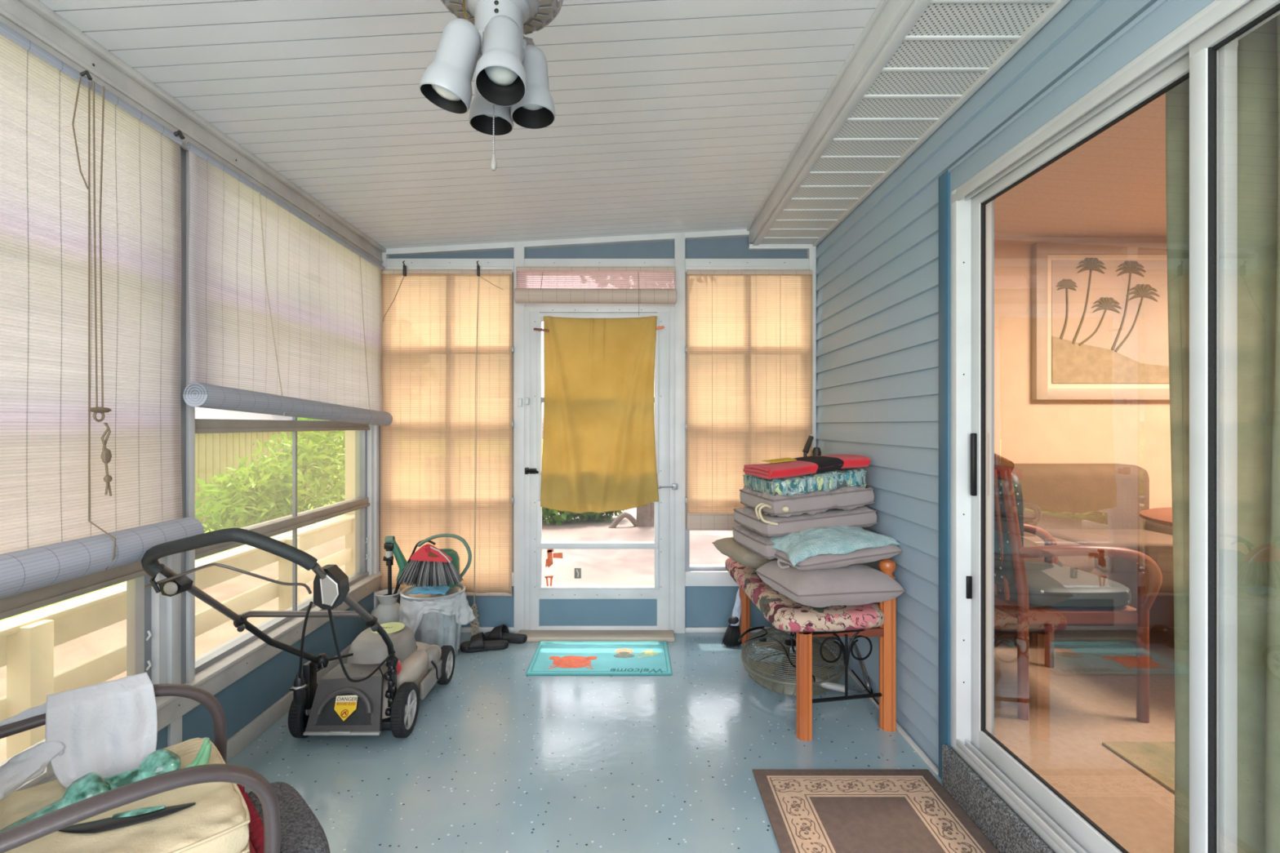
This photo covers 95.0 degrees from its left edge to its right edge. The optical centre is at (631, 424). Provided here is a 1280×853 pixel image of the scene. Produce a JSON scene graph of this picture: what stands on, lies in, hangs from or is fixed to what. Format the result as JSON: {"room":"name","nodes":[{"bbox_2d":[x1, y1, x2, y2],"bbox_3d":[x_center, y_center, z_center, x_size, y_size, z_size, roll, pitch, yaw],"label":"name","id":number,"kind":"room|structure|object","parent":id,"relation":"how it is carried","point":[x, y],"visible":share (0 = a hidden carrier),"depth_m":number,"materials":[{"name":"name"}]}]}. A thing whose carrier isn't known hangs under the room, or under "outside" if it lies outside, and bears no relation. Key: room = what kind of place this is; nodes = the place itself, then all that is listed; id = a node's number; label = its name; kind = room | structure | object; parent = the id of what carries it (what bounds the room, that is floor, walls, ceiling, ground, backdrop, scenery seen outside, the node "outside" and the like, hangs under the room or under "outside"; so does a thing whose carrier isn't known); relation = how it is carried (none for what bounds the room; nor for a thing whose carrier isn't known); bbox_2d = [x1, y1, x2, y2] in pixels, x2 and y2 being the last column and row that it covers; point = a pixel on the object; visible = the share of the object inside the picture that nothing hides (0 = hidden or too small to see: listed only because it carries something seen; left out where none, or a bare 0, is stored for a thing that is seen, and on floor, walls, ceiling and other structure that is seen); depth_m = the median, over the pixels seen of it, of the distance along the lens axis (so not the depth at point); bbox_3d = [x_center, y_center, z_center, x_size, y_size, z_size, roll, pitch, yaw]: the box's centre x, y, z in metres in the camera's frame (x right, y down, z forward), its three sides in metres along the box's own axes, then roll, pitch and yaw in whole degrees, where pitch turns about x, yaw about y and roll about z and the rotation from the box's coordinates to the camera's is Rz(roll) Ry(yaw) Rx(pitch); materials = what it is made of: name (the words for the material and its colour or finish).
{"room":"sunroom","nodes":[
{"label":"sunroom","id":0,"kind":"room"},
{"bbox_2d":[0,535,345,762],"bbox_3d":[-3.025,1.515,27.000,2.551,0.110,66.001,0,0,0],"label":"ground","id":1,"kind":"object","parent":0,"point":[71,653],"depth_m":4.13,"materials":[{"name":"beige concrete"}]},
{"bbox_2d":[0,514,355,759],"bbox_3d":[-2.290,1.097,2.600,0.161,0.725,7.201,0,0,0],"label":"fence","id":2,"kind":"object","parent":1,"relation":"on","point":[28,641],"visible":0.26,"depth_m":2.50,"materials":[{"name":"beige wood"}]},
{"bbox_2d":[345,430,355,576],"bbox_3d":[-2.300,-0.060,4.885,0.161,3.040,0.171,0,0,0],"label":"porch column","id":3,"kind":"structure","parent":1,"relation":"on","point":[349,434],"depth_m":4.82,"materials":[{"name":"beige wood"}]},
{"bbox_2d":[155,591,373,750],"bbox_3d":[-1.650,1.165,1.120,0.101,0.310,5.441,0,0,0],"label":"wall","id":4,"kind":"structure","parent":0,"point":[246,698],"depth_m":2.55,"materials":[{"name":"blue paint"}]},
{"bbox_2d":[0,560,151,766],"bbox_3d":[-1.646,-0.025,1.188,0.079,1.911,1.596,0,0,0],"label":"window","id":5,"kind":"structure","parent":4,"relation":"in","point":[139,598],"depth_m":1.89,"materials":[{"name":"grey metal"}]},
{"bbox_2d":[151,146,195,746],"bbox_3d":[-1.641,0.127,2.055,0.119,2.235,0.141,0,0,0],"label":"window frame post","id":6,"kind":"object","parent":4,"relation":"attached to","point":[173,618],"depth_m":2.08,"materials":[{"name":"grey metal"}]},
{"bbox_2d":[13,570,382,791],"bbox_3d":[-1.637,0.971,1.070,0.166,0.099,5.341,0,0,0],"label":"trim","id":7,"kind":"structure","parent":4,"relation":"attached to","point":[218,676],"depth_m":2.36,"materials":[{"name":"white wood"}]},
{"bbox_2d":[195,417,369,674],"bbox_3d":[-1.646,-0.025,2.862,0.079,1.910,1.476,0,0,0],"label":"window","id":8,"kind":"structure","parent":4,"relation":"in","point":[360,503],"depth_m":2.83,"materials":[{"name":"white wood"}]},
{"bbox_2d":[226,644,351,762],"bbox_3d":[-1.591,1.282,1.070,0.018,0.075,5.340,0,0,0],"label":"baseboard","id":9,"kind":"structure","parent":4,"relation":"attached to","point":[242,739],"depth_m":2.53,"materials":[{"name":"grey wood"}]},
{"bbox_2d":[367,424,379,608],"bbox_3d":[-1.641,0.127,3.670,0.119,2.236,0.141,0,0,0],"label":"trim","id":10,"kind":"structure","parent":4,"relation":"attached to","point":[373,434],"depth_m":3.63,"materials":[{"name":"white paint"}]},
{"bbox_2d":[379,252,389,591],"bbox_3d":[-1.577,0.100,3.760,0.046,2.440,0.101,0,0,0],"label":"trim","id":11,"kind":"structure","parent":4,"relation":"attached to","point":[384,256],"depth_m":3.71,"materials":[{"name":"white paint"}]},
{"bbox_2d":[0,439,542,621],"bbox_3d":[-22.150,1.520,20.000,35.700,0.100,80.000,0,0,0],"label":"lawn","id":12,"kind":"structure","parent":0,"point":[335,495],"depth_m":8.12,"materials":[{"name":"green plant"}]},
{"bbox_2d":[195,407,329,523],"bbox_3d":[-7.300,0.490,10.300,2.200,1.940,4.600,0,0,0],"label":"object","id":13,"kind":"object","parent":12,"relation":"on","point":[214,452],"visible":0.07,"depth_m":9.27,"materials":[{"name":"grey"}]},
{"bbox_2d":[195,417,345,532],"bbox_3d":[-4.827,0.557,8.907,1.899,2.352,3.371,0,0,16],"label":"leafy bush","id":14,"kind":"object","parent":12,"relation":"on","point":[273,500],"visible":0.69,"depth_m":8.06,"materials":[{"name":"green plant"}]},
{"bbox_2d":[37,0,1070,248],"bbox_3d":[-0.225,-1.252,1.070,3.050,0.296,5.540,0,0,0],"label":"ceiling","id":15,"kind":"structure","parent":0,"point":[775,121],"depth_m":2.12,"materials":[{"name":"grey wood"}]},
{"bbox_2d":[419,0,563,171],"bbox_3d":[-0.256,-0.836,1.130,0.841,0.717,0.841,0,0,41],"label":"ceiling light","id":16,"kind":"object","parent":15,"relation":"hanging from","point":[486,37],"visible":1,"depth_m":1.08,"materials":[{"name":"white metal"}]},
{"bbox_2d":[493,0,498,13],"bbox_3d":[-0.251,-0.765,1.083,0.010,0.040,0.002,0,0,0],"label":"switch","id":17,"kind":"object","parent":16,"relation":"attached to","point":[495,2],"depth_m":1.08,"materials":[{"name":"black"}]},
{"bbox_2d":[226,632,942,852],"bbox_3d":[-0.260,1.380,1.150,2.921,0.120,5.501,0,0,0],"label":"floor","id":18,"kind":"structure","parent":0,"point":[497,757],"depth_m":2.34,"materials":[{"name":"blue paint"}]},
{"bbox_2d":[0,683,280,852],"bbox_3d":[-1.145,0.821,1.247,0.571,1.005,0.571,0,0,45],"label":"patio chair","id":19,"kind":"object","parent":18,"relation":"on","point":[11,838],"visible":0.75,"depth_m":1.16,"materials":[{"name":"brown paint"}]},
{"bbox_2d":[0,672,157,800],"bbox_3d":[-1.324,0.744,1.346,0.371,0.213,0.230,0,0,-44],"label":"towel","id":20,"kind":"object","parent":19,"relation":"hanging from","point":[108,728],"visible":0.89,"depth_m":1.40,"materials":[{"name":"white fabric"}]},
{"bbox_2d":[236,783,263,852],"bbox_3d":[-1.111,0.982,1.280,0.515,0.050,0.548,0,0,-45],"label":"seat cushion","id":21,"kind":"object","parent":19,"relation":"on","point":[255,826],"visible":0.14,"depth_m":1.42,"materials":[{"name":"red fabric"}]},
{"bbox_3d":[-1.138,0.943,1.247,0.657,0.073,0.657,0,0,0],"label":"seat cushion","id":22,"kind":"object","parent":21,"relation":"on","visible":0},
{"bbox_2d":[0,737,250,852],"bbox_3d":[-1.145,0.870,1.247,0.490,0.108,0.489,0,0,-45],"label":"seat cushion","id":23,"kind":"object","parent":22,"relation":"on","point":[219,820],"visible":0.53,"depth_m":1.23,"materials":[{"name":"beige fabric"}]},
{"bbox_2d":[0,737,211,833],"bbox_3d":[-1.153,0.803,1.277,0.369,0.080,0.235,0,0,-25],"label":"cloth","id":24,"kind":"object","parent":23,"relation":"on","point":[160,761],"visible":0.67,"depth_m":1.27,"materials":[{"name":"green fabric"}]},
{"bbox_2d":[247,782,330,852],"bbox_3d":[-0.894,1.155,1.498,0.450,0.328,0.151,0,0,44],"label":"rug","id":25,"kind":"object","parent":18,"relation":"on","point":[301,832],"visible":0.6,"depth_m":1.46,"materials":[{"name":"grey carpet"}]},
{"bbox_2d":[141,527,454,737],"bbox_3d":[-1.228,0.811,2.392,0.595,1.014,1.400,0,0,0],"label":"lawn mower","id":26,"kind":"object","parent":18,"relation":"on","point":[383,682],"depth_m":2.42,"materials":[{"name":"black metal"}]},
{"bbox_2d":[370,540,435,624],"bbox_3d":[-1.343,1.000,3.417,0.362,0.639,0.224,0,0,0],"label":"sprayer","id":27,"kind":"object","parent":18,"relation":"on","point":[388,609],"visible":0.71,"depth_m":3.40,"materials":[{"name":"grey plastic"}]},
{"bbox_2d":[398,582,475,657],"bbox_3d":[-1.136,1.130,3.350,0.369,0.380,0.370,0,0,34],"label":"trash can","id":28,"kind":"object","parent":18,"relation":"on","point":[437,620],"visible":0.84,"depth_m":3.23,"materials":[{"name":"plastic"}]},
{"bbox_2d":[384,533,471,587],"bbox_3d":[-1.193,0.786,3.430,0.507,0.298,0.180,0,0,0],"label":"watering can","id":29,"kind":"object","parent":28,"relation":"on","point":[402,562],"visible":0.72,"depth_m":3.43,"materials":[{"name":"green plastic"}]},
{"bbox_2d":[408,585,451,595],"bbox_3d":[-1.135,0.923,3.300,0.204,0.039,0.125,0,0,0],"label":"rag","id":30,"kind":"object","parent":28,"relation":"on","point":[442,589],"visible":0.89,"depth_m":3.26,"materials":[{"name":"blue fabric"}]},
{"bbox_2d":[396,543,463,586],"bbox_3d":[-1.110,0.769,3.223,0.357,0.230,0.076,0,0,0],"label":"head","id":31,"kind":"object","parent":28,"relation":"on","point":[430,566],"visible":1,"depth_m":3.21},
{"bbox_2d":[423,543,431,552],"bbox_3d":[-1.122,0.676,3.217,0.038,0.044,0.045,0,0,0],"label":"socket","id":32,"kind":"object","parent":31,"relation":"attached to","point":[427,548],"depth_m":3.21,"materials":[{"name":"red plastic"}]},
{"bbox_2d":[459,631,508,653],"bbox_3d":[-0.868,1.270,3.455,0.280,0.098,0.110,0,0,-10],"label":"sandal","id":33,"kind":"object","parent":18,"relation":"on","point":[477,642],"visible":1,"depth_m":3.42,"materials":[{"name":"black plastic"}]},
{"bbox_2d":[484,624,527,643],"bbox_3d":[-0.775,1.270,3.585,0.280,0.098,0.110,0,0,10],"label":"sandal","id":34,"kind":"object","parent":18,"relation":"on","point":[501,632],"visible":0.86,"depth_m":3.55,"materials":[{"name":"black plastic"}]},
{"bbox_2d":[525,641,672,675],"bbox_3d":[-0.174,1.313,3.324,0.773,0.012,0.464,0,0,0],"label":"mat","id":35,"kind":"object","parent":18,"relation":"on","point":[549,658],"visible":1,"depth_m":3.29,"materials":[{"name":"teal fabric"}]},
{"bbox_2d":[721,586,742,647],"bbox_3d":[0.637,1.106,3.533,0.209,0.420,0.102,0,0,-38],"label":"brush","id":36,"kind":"object","parent":18,"relation":"on","point":[732,633],"visible":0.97,"depth_m":3.51,"materials":[{"name":"black plastic"}]},
{"bbox_2d":[737,626,879,704],"bbox_3d":[0.889,1.186,3.041,0.651,0.289,0.542,0,0,14],"label":"floor fan","id":37,"kind":"object","parent":18,"relation":"on","point":[820,673],"visible":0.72,"depth_m":2.94,"materials":[{"name":"grey metal"}]},
{"bbox_2d":[741,627,844,695],"bbox_3d":[0.838,1.218,3.059,0.526,0.216,0.526,0,0,0],"label":"grille","id":38,"kind":"object","parent":37,"relation":"attached to","point":[820,673],"depth_m":2.95,"materials":[{"name":"grey metal"}]},
{"bbox_2d":[724,557,896,741],"bbox_3d":[0.848,0.953,3.037,0.565,0.735,1.217,0,0,-3],"label":"bench","id":39,"kind":"object","parent":18,"relation":"on","point":[784,614],"visible":0.6,"depth_m":2.52,"materials":[{"name":"brown wood"}]},
{"bbox_2d":[711,537,777,568],"bbox_3d":[0.700,0.687,3.100,0.436,0.157,0.403,0,0,-14],"label":"throw pillow","id":40,"kind":"object","parent":39,"relation":"on","point":[728,547],"visible":0.33,"depth_m":2.93,"materials":[{"name":"beige fabric"}]},
{"bbox_2d":[732,524,872,559],"bbox_3d":[0.835,0.553,2.930,0.560,0.124,0.469,0,0,-10],"label":"seat cushion","id":41,"kind":"object","parent":40,"relation":"on","point":[754,541],"visible":0.32,"depth_m":2.80,"materials":[{"name":"beige fabric"}]},
{"bbox_2d":[733,506,877,537],"bbox_3d":[0.845,0.456,2.930,0.570,0.129,0.469,0,0,-10],"label":"seat cushion","id":42,"kind":"object","parent":41,"relation":"on","point":[864,516],"visible":0.66,"depth_m":2.72,"materials":[{"name":"beige fabric"}]},
{"bbox_2d":[738,485,875,525],"bbox_3d":[0.833,0.369,2.930,0.587,0.174,0.486,0,0,-10],"label":"seat cushion","id":43,"kind":"object","parent":42,"relation":"on","point":[846,498],"visible":0.68,"depth_m":2.74,"materials":[{"name":"beige fabric"}]},
{"bbox_2d":[742,467,867,496],"bbox_3d":[0.860,0.272,2.970,0.489,0.139,0.428,0,0,-11],"label":"patterned cushion","id":44,"kind":"object","parent":43,"relation":"on","point":[829,481],"visible":0.75,"depth_m":2.78,"materials":[{"name":"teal fabric"}]},
{"bbox_2d":[742,453,870,479],"bbox_3d":[0.855,0.203,2.934,0.521,0.109,0.360,0,0,-10],"label":"towel","id":45,"kind":"object","parent":44,"relation":"on","point":[782,468],"visible":1,"depth_m":2.79,"materials":[{"name":"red fabric"}]},
{"bbox_2d":[761,457,796,463],"bbox_3d":[0.756,0.182,3.018,0.130,0.021,0.140,0,0,-10],"label":"print","id":46,"kind":"object","parent":45,"relation":"attached to","point":[783,460],"depth_m":2.98,"materials":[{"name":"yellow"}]},
{"bbox_2d":[802,434,813,457],"bbox_3d":[1.037,0.419,3.509,0.045,0.724,0.156,0,0,43],"label":"tool","id":47,"kind":"object","parent":45,"relation":"on","point":[806,450],"visible":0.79,"depth_m":3.52,"materials":[{"name":"brown metal"}]},
{"bbox_2d":[812,446,821,456],"bbox_3d":[1.108,0.456,3.512,0.072,0.649,0.088,0,0,0],"label":"umbrella pole","id":48,"kind":"object","parent":39,"relation":"on","point":[816,451],"visible":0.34,"depth_m":3.50,"materials":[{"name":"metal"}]},
{"bbox_2d":[755,560,905,607],"bbox_3d":[0.868,0.694,2.625,0.502,0.164,0.426,0,0,-12],"label":"throw pillow","id":49,"kind":"object","parent":39,"relation":"on","point":[859,584],"visible":0.84,"depth_m":2.45,"materials":[{"name":"beige fabric"}]},
{"bbox_2d":[774,544,902,570],"bbox_3d":[0.877,0.568,2.686,0.540,0.124,0.418,0,0,-12],"label":"throw pillow","id":50,"kind":"object","parent":49,"relation":"on","point":[868,554],"visible":0.44,"depth_m":2.50,"materials":[{"name":"beige fabric"}]},
{"bbox_2d":[769,525,900,567],"bbox_3d":[0.893,0.525,2.705,0.538,0.132,0.477,0,0,-9],"label":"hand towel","id":51,"kind":"object","parent":50,"relation":"on","point":[802,545],"visible":0.76,"depth_m":2.54,"materials":[{"name":"blue fabric"}]},
{"bbox_2d":[752,768,999,852],"bbox_3d":[0.793,1.314,1.677,0.671,0.010,1.116,0,0,0],"label":"area rug","id":52,"kind":"object","parent":18,"relation":"on","point":[809,811],"visible":1,"depth_m":1.98,"materials":[{"name":"brown carpet"}]},
{"bbox_2d":[942,744,1053,852],"bbox_3d":[1.141,1.241,1.252,0.027,0.158,1.784,0,0,0],"label":"carpeted step","id":53,"kind":"structure","parent":18,"relation":"on","point":[1000,824],"depth_m":1.87,"materials":[{"name":"grey carpet"}]},
{"bbox_2d":[389,236,807,626],"bbox_3d":[-0.167,0.010,3.780,2.867,2.620,0.061,0,0,0],"label":"wall","id":54,"kind":"structure","parent":0,"point":[704,606],"depth_m":3.76,"materials":[{"name":"blue paint"}]},
{"bbox_2d":[0,0,386,269],"bbox_3d":[-1.637,-1.044,1.070,0.166,0.144,5.341,0,0,0],"label":"trim","id":55,"kind":"structure","parent":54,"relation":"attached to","point":[33,20],"depth_m":1.95,"materials":[{"name":"white wood"}]},
{"bbox_2d":[0,22,204,599],"bbox_3d":[-1.503,-0.284,1.148,0.110,1.403,1.702,0,0,0],"label":"roller shade","id":56,"kind":"object","parent":55,"relation":"attached to","point":[91,208],"visible":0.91,"depth_m":1.63,"materials":[{"name":"white"}]},
{"bbox_2d":[182,142,392,426],"bbox_3d":[-1.511,-0.486,2.815,0.086,0.987,1.577,0,0,0],"label":"roller shade","id":57,"kind":"object","parent":55,"relation":"attached to","point":[285,314],"visible":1,"depth_m":2.50,"materials":[{"name":"white fabric"}]},
{"bbox_2d":[379,260,511,635],"bbox_3d":[-1.161,0.143,3.645,0.822,2.322,0.057,0,0,0],"label":"woven shade","id":58,"kind":"object","parent":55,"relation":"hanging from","point":[446,449],"visible":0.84,"depth_m":3.66,"materials":[{"name":"white"}]},
{"bbox_2d":[385,258,513,273],"bbox_3d":[-1.151,-1.009,3.754,0.808,0.087,0.113,0,0,0],"label":"trim","id":59,"kind":"structure","parent":54,"relation":"attached to","point":[391,264],"depth_m":3.71,"materials":[{"name":"white paint"}]},
{"bbox_2d":[511,571,513,586],"bbox_3d":[-1.151,0.977,3.757,0.808,0.085,0.106,0,0,0],"label":"trim","id":60,"kind":"structure","parent":54,"relation":"attached to","point":[512,571],"depth_m":3.70,"materials":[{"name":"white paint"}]},
{"bbox_2d":[511,273,514,571],"bbox_3d":[-1.151,-0.013,3.737,0.810,1.906,0.106,0,0,0],"label":"window","id":61,"kind":"structure","parent":54,"relation":"in","point":[513,347],"depth_m":3.73,"materials":[{"name":"grey metal"}]},
{"bbox_2d":[513,241,525,633],"bbox_3d":[-0.715,0.080,3.760,0.067,2.480,0.101,0,0,0],"label":"trim","id":62,"kind":"structure","parent":54,"relation":"attached to","point":[519,251],"depth_m":3.71,"materials":[{"name":"white paint"}]},
{"bbox_2d":[514,266,676,315],"bbox_3d":[-0.223,-0.824,3.599,0.992,0.310,0.112,0,0,0],"label":"woven shade","id":63,"kind":"object","parent":54,"relation":"attached to","point":[550,285],"visible":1,"depth_m":3.63,"materials":[{"name":"white fabric"}]},
{"bbox_2d":[517,630,675,641],"bbox_3d":[-0.225,1.306,3.632,0.971,0.028,0.136,0,0,0],"label":"threshold","id":64,"kind":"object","parent":54,"relation":"attached to","point":[532,635],"depth_m":3.60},
{"bbox_2d":[517,306,677,633],"bbox_3d":[-0.216,0.287,3.724,1.005,2.066,0.153,0,0,0],"label":"door","id":65,"kind":"structure","parent":54,"relation":"in","point":[546,607],"depth_m":3.69,"materials":[{"name":"white paint"}]},
{"bbox_2d":[533,328,549,332],"bbox_3d":[-0.565,-0.592,3.657,0.097,0.027,0.024,0,0,0],"label":"peg","id":66,"kind":"object","parent":65,"relation":"attached to","point":[534,329],"visible":1,"depth_m":3.65,"materials":[{"name":"red wood"}]},
{"bbox_2d":[540,315,658,513],"bbox_3d":[-0.202,-0.065,3.659,0.737,1.227,0.055,0,0,0],"label":"curtain","id":67,"kind":"object","parent":65,"relation":"hanging from","point":[598,451],"visible":1,"depth_m":3.67,"materials":[{"name":"yellow fabric"}]},
{"bbox_2d":[524,258,674,266],"bbox_3d":[-0.206,-1.009,3.754,0.953,0.087,0.113,0,0,0],"label":"trim","id":68,"kind":"structure","parent":54,"relation":"attached to","point":[527,262],"depth_m":3.71,"materials":[{"name":"white paint"}]},
{"bbox_2d":[524,302,674,306],"bbox_3d":[-0.206,-0.855,3.763,0.953,0.221,0.056,0,0,0],"label":"trim","id":69,"kind":"structure","parent":54,"relation":"in","point":[526,304],"depth_m":3.73,"materials":[{"name":"white paint"}]},
{"bbox_2d":[385,229,816,256],"bbox_3d":[-0.217,-1.160,3.735,2.766,0.170,0.050,0,0,0],"label":"trim","id":70,"kind":"structure","parent":54,"relation":"attached to","point":[736,233],"depth_m":3.71,"materials":[{"name":"white paint"}]},
{"bbox_2d":[461,626,790,632],"bbox_3d":[-0.217,1.305,3.739,2.767,0.030,0.023,0,0,0],"label":"baseboard","id":71,"kind":"structure","parent":54,"relation":"attached to","point":[464,629],"depth_m":3.73,"materials":[{"name":"white paint"}]},
{"bbox_2d":[674,233,684,633],"bbox_3d":[0.303,0.052,3.760,0.067,2.535,0.101,0,0,0],"label":"trim","id":72,"kind":"structure","parent":54,"relation":"attached to","point":[679,240],"depth_m":3.71,"materials":[{"name":"white paint"}]},
{"bbox_2d":[684,273,726,570],"bbox_3d":[0.729,-0.019,3.737,0.787,1.894,0.106,0,0,0],"label":"window","id":73,"kind":"structure","parent":54,"relation":"in","point":[687,566],"depth_m":3.73,"materials":[{"name":"white wood"}]},
{"bbox_2d":[686,270,813,530],"bbox_3d":[0.735,-0.152,3.659,0.785,1.629,0.027,0,0,0],"label":"woven shade","id":74,"kind":"object","parent":73,"relation":"attached to","point":[749,332],"visible":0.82,"depth_m":3.66,"materials":[{"name":"beige"}]},
{"bbox_2d":[684,570,738,586],"bbox_3d":[0.729,0.974,3.757,0.786,0.092,0.105,0,0,0],"label":"trim","id":75,"kind":"structure","parent":54,"relation":"attached to","point":[692,578],"depth_m":3.71,"materials":[{"name":"white paint"}]},
{"bbox_2d":[684,258,809,273],"bbox_3d":[0.729,-1.009,3.754,0.787,0.087,0.113,0,0,0],"label":"trim","id":76,"kind":"structure","parent":54,"relation":"attached to","point":[690,264],"depth_m":3.71,"materials":[{"name":"white paint"}]},
{"bbox_2d":[542,507,733,585],"bbox_3d":[-0.225,1.505,8.950,3.051,0.130,10.101,0,0,0],"label":"ground","id":77,"kind":"structure","parent":0,"point":[598,566],"depth_m":6.46,"materials":[{"name":"concrete"}]},
{"bbox_2d":[542,506,626,525],"bbox_3d":[-0.853,1.078,8.777,1.715,0.902,1.046,0,0,-12],"label":"shrub","id":78,"kind":"object","parent":77,"relation":"on","point":[565,516],"visible":0.09,"depth_m":8.59,"materials":[{"name":"green plant"}]},
{"bbox_2d":[608,502,653,528],"bbox_3d":[0.187,-0.885,8.601,2.428,4.744,2.476,0,0,-36],"label":"young tree","id":79,"kind":"object","parent":77,"relation":"on","point":[645,513],"visible":0.02,"depth_m":8.30,"materials":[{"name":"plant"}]},
{"bbox_2d":[815,0,1157,852],"bbox_3d":[1.244,0.095,1.095,0.165,2.490,5.391,0,0,0],"label":"wall","id":80,"kind":"structure","parent":0,"point":[877,291],"depth_m":2.48,"materials":[{"name":"blue wood"}]},
{"bbox_2d":[807,248,816,450],"bbox_3d":[1.144,0.090,3.760,0.044,2.460,0.100,0,0,0],"label":"trim","id":81,"kind":"structure","parent":80,"relation":"attached to","point":[811,252],"depth_m":3.71,"materials":[{"name":"white paint"}]},
{"bbox_2d":[818,637,938,775],"bbox_3d":[1.156,1.314,2.974,0.020,0.012,1.532,0,0,0],"label":"trim","id":82,"kind":"structure","parent":80,"relation":"attached to","point":[899,728],"depth_m":2.45,"materials":[{"name":"white wood"}]},
{"bbox_2d":[938,170,955,779],"bbox_3d":[1.169,0.195,2.172,0.035,2.251,0.069,0,0,0],"label":"trim","id":83,"kind":"structure","parent":80,"relation":"attached to","point":[944,179],"depth_m":2.16,"materials":[{"name":"blue wood"}]},
{"bbox_2d":[947,0,1214,192],"bbox_3d":[1.169,-0.888,1.214,0.035,0.086,1.849,0,0,0],"label":"trim","id":84,"kind":"structure","parent":80,"relation":"attached to","point":[1162,17],"depth_m":1.50,"materials":[{"name":"blue"}]},
{"bbox_2d":[950,0,1279,852],"bbox_3d":[1.223,0.165,1.249,0.127,2.021,1.779,0,0,0],"label":"door","id":85,"kind":"structure","parent":80,"relation":"in","point":[1202,50],"depth_m":1.24,"materials":[{"name":"white paint"}]},
{"bbox_2d":[994,93,1166,237],"bbox_3d":[3.188,-1.296,1.250,4.024,0.100,5.500,0,0,0],"label":"ceiling","id":86,"kind":"structure","parent":0,"point":[1113,184],"depth_m":3.13,"materials":[{"name":"orange paint"}]},
{"bbox_2d":[994,237,1172,509],"bbox_3d":[3.238,0.037,3.950,4.125,2.566,0.101,0,0,0],"label":"wall","id":87,"kind":"structure","parent":0,"point":[1137,433],"depth_m":3.90,"materials":[{"name":"beige paint"}]},
{"bbox_2d":[1031,243,1169,399],"bbox_3d":[3.353,-0.680,3.875,1.396,1.032,0.051,0,0,0],"label":"framed painting","id":88,"kind":"object","parent":87,"relation":"attached to","point":[1100,311],"visible":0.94,"depth_m":3.86,"materials":[{"name":"beige paper"}]},
{"bbox_2d":[994,629,1174,852],"bbox_3d":[3.253,1.220,1.200,3.895,0.100,5.401,0,0,0],"label":"floor","id":89,"kind":"structure","parent":0,"point":[1087,700],"depth_m":2.31,"materials":[{"name":"beige tile"}]},
{"bbox_2d":[994,453,1162,723],"bbox_3d":[1.758,0.627,2.580,0.631,1.087,0.632,0,0,0],"label":"wooden armchair","id":90,"kind":"object","parent":89,"relation":"on","point":[1048,593],"visible":0.61,"depth_m":2.33,"materials":[{"name":"red wood"}]},
{"bbox_2d":[994,463,1173,629],"bbox_3d":[2.420,0.710,3.440,1.781,0.921,0.841,0,0,0],"label":"loveseat","id":91,"kind":"object","parent":89,"relation":"on","point":[1076,504],"visible":0.17,"depth_m":3.58,"materials":[{"name":"brown fabric"}]},
{"bbox_2d":[1023,531,1094,572],"bbox_3d":[2.060,0.700,3.300,0.681,0.141,0.561,0,0,0],"label":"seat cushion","id":92,"kind":"object","parent":91,"relation":"on","point":[1085,563],"depth_m":3.02,"materials":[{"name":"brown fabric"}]},
{"bbox_2d":[1044,528,1173,572],"bbox_3d":[2.780,0.700,3.300,0.680,0.140,0.560,0,0,0],"label":"seat cushion","id":93,"kind":"object","parent":91,"relation":"on","point":[1157,544],"depth_m":3.16,"materials":[{"name":"brown fabric"}]},
{"bbox_2d":[1102,741,1174,792],"bbox_3d":[2.510,1.164,1.550,1.580,0.010,1.200,0,0,0],"label":"area rug","id":94,"kind":"object","parent":89,"relation":"on","point":[1156,759],"visible":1,"depth_m":2.05,"materials":[{"name":"beige carpet"}]},
{"bbox_2d":[1139,506,1172,526],"bbox_3d":[2.800,0.793,2.550,0.900,0.750,0.900,0,0,0],"label":"round table","id":95,"kind":"object","parent":89,"relation":"on","point":[1163,516],"visible":0.09,"depth_m":2.73,"materials":[{"name":"red wood"}]},
{"bbox_2d":[1165,13,1279,852],"bbox_3d":[1.429,-0.015,1.341,0.083,2.330,0.423,0,0,0],"label":"curtain","id":96,"kind":"object","parent":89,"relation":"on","point":[1259,51],"visible":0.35,"depth_m":1.35,"materials":[{"name":"green fabric"}]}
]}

